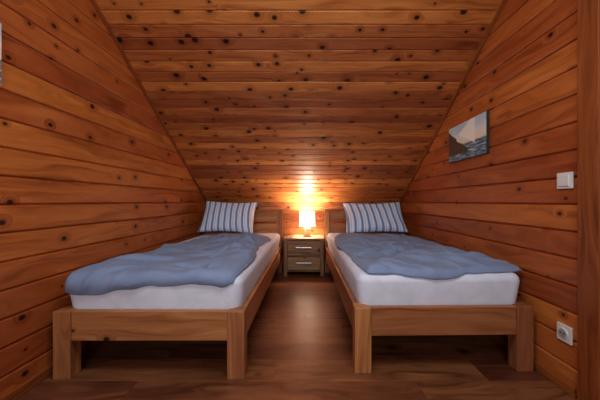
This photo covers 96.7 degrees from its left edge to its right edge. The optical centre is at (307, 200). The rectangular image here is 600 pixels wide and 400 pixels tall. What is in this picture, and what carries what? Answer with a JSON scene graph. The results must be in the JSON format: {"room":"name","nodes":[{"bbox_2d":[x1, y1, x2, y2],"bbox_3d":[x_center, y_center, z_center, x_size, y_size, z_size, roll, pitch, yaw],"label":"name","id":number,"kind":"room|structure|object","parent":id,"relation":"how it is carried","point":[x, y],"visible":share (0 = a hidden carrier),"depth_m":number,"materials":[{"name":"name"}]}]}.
{"room":"attic bedroom","nodes":[
{"label":"attic bedroom","id":0,"kind":"room"},
{"bbox_2d":[0,0,205,397],"bbox_3d":[-1.450,-0.286,1.100,0.020,2.512,5.400,0,0,0],"label":"wall","id":1,"kind":"structure","parent":0,"point":[90,174],"depth_m":1.58,"materials":[{"name":"brown wood"}]},
{"bbox_2d":[0,23,0,85],"bbox_3d":[-1.429,-0.675,0.992,0.023,0.290,0.483,0,0,0],"label":"picture","id":2,"kind":"object","parent":1,"relation":"attached to","point":[0,23],"visible":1,"depth_m":1.23},
{"bbox_2d":[0,341,100,399],"bbox_3d":[-1.433,0.945,1.100,0.014,0.050,5.400,0,0,0],"label":"baseboard","id":3,"kind":"structure","parent":1,"relation":"attached to","point":[23,388],"depth_m":1.39,"materials":[{"name":"brown wood"}]},
{"bbox_2d":[90,0,206,201],"bbox_3d":[-1.429,-0.747,2.641,0.022,1.567,2.318,0,0,0],"label":"trim","id":4,"kind":"structure","parent":1,"relation":"attached to","point":[94,3],"depth_m":2.26,"materials":[{"name":"brown wood"}]},
{"bbox_2d":[16,269,576,399],"bbox_3d":[-0.060,0.980,1.110,2.798,0.020,5.420,0,0,0],"label":"floor","id":5,"kind":"structure","parent":0,"point":[291,356],"depth_m":1.57,"materials":[{"name":"laminate"}]},
{"bbox_2d":[53,209,282,379],"bbox_3d":[-0.865,0.540,2.545,1.040,0.860,2.199,0,0,0],"label":"bed","id":6,"kind":"object","parent":5,"relation":"on","point":[188,312],"visible":0.68,"depth_m":1.46,"materials":[{"name":"brown wood"}]},
{"bbox_2d":[65,232,270,294],"bbox_3d":[-0.846,0.419,2.243,0.982,0.202,1.655,0,0,0],"label":"duvet","id":7,"kind":"object","parent":6,"relation":"on","point":[216,260],"visible":1,"depth_m":1.57,"materials":[{"name":"blue fabric"}]},
{"bbox_2d":[197,201,257,233],"bbox_3d":[-0.995,0.197,3.344,0.693,0.409,0.277,0,0,0],"label":"striped pillow","id":8,"kind":"object","parent":6,"relation":"on","point":[218,216],"visible":1,"depth_m":3.26,"materials":[{"name":"fabric"}]},
{"bbox_2d":[283,235,324,275],"bbox_3d":[-0.055,0.725,3.593,0.540,0.490,0.374,0,0,0],"label":"nightstand","id":9,"kind":"object","parent":5,"relation":"on","point":[301,254],"visible":1,"depth_m":3.44,"materials":[{"name":"brown wood"}]},
{"bbox_2d":[299,212,314,236],"bbox_3d":[-0.010,0.318,3.600,0.210,0.325,0.210,0,0,0],"label":"table lamp","id":10,"kind":"object","parent":9,"relation":"on","point":[307,219],"visible":1,"depth_m":3.50,"materials":[{"name":"white wood"}]},
{"bbox_2d":[324,209,533,373],"bbox_3d":[0.754,0.540,2.584,1.020,0.860,2.160,0,0,-1],"label":"bed","id":11,"kind":"object","parent":5,"relation":"on","point":[469,303],"visible":0.7,"depth_m":1.53,"materials":[{"name":"brown wood"}]},
{"bbox_2d":[342,202,408,232],"bbox_3d":[0.835,0.204,3.355,0.776,0.386,0.293,0,0,-1],"label":"striped pillow","id":12,"kind":"object","parent":11,"relation":"on","point":[386,217],"visible":1,"depth_m":3.27,"materials":[{"name":"fabric"}]},
{"bbox_2d":[334,233,521,279],"bbox_3d":[0.775,0.390,2.336,1.019,0.119,1.631,0,0,-1],"label":"duvet","id":13,"kind":"object","parent":11,"relation":"on","point":[384,253],"visible":1,"depth_m":1.77,"materials":[{"name":"blue fabric"}]},
{"bbox_2d":[95,0,502,201],"bbox_3d":[-0.060,-0.765,2.654,2.800,1.563,2.314,0,0,0],"label":"ceiling","id":14,"kind":"structure","parent":0,"point":[261,100],"depth_m":2.25,"materials":[{"name":"brown wood"}]},
{"bbox_2d":[222,202,400,265],"bbox_3d":[-0.060,0.475,3.810,2.800,0.990,0.020,0,0,0],"label":"wall","id":15,"kind":"structure","parent":0,"point":[291,210],"depth_m":3.80,"materials":[{"name":"brown wood"}]},
{"bbox_2d":[401,0,576,396],"bbox_3d":[1.330,-0.286,2.522,0.020,2.512,2.555,0,0,0],"label":"wall","id":16,"kind":"structure","parent":0,"point":[505,203],"depth_m":1.65,"materials":[{"name":"brown wood"}]},
{"bbox_2d":[400,0,507,201],"bbox_3d":[1.309,-0.747,2.641,0.022,1.567,2.318,0,0,0],"label":"trim","id":17,"kind":"structure","parent":16,"relation":"attached to","point":[502,5],"depth_m":2.26,"materials":[{"name":"brown wood"}]},
{"bbox_2d":[449,111,488,162],"bbox_3d":[1.309,-0.502,2.197,0.023,0.305,0.515,0,0,0],"label":"picture","id":18,"kind":"object","parent":16,"relation":"attached to","point":[469,139],"visible":1,"depth_m":2.13},
{"bbox_2d":[489,335,575,397],"bbox_3d":[1.313,0.945,2.555,0.014,0.050,2.490,0,0,0],"label":"baseboard","id":19,"kind":"structure","parent":16,"relation":"attached to","point":[568,388],"depth_m":1.44,"materials":[{"name":"brown wood"}]},
{"bbox_2d":[557,321,572,345],"bbox_3d":[1.310,0.677,1.365,0.020,0.088,0.080,0,0,0],"label":"wall outlet","id":20,"kind":"object","parent":16,"relation":"attached to","point":[564,332],"visible":1,"depth_m":1.35,"materials":[{"name":"white plastic"}]},
{"bbox_2d":[557,172,573,188],"bbox_3d":[1.312,-0.104,1.363,0.017,0.084,0.084,0,0,0],"label":"light switch","id":21,"kind":"object","parent":16,"relation":"attached to","point":[565,180],"visible":1,"depth_m":1.35,"materials":[{"name":"white plastic"}]},
{"bbox_2d":[577,0,599,399],"bbox_3d":[1.285,-0.135,0.795,0.070,2.210,0.986,0,0,0],"label":"door","id":22,"kind":"structure","parent":16,"relation":"in","point":[588,11],"depth_m":1.23,"materials":[{"name":"brown wood"}]}
]}

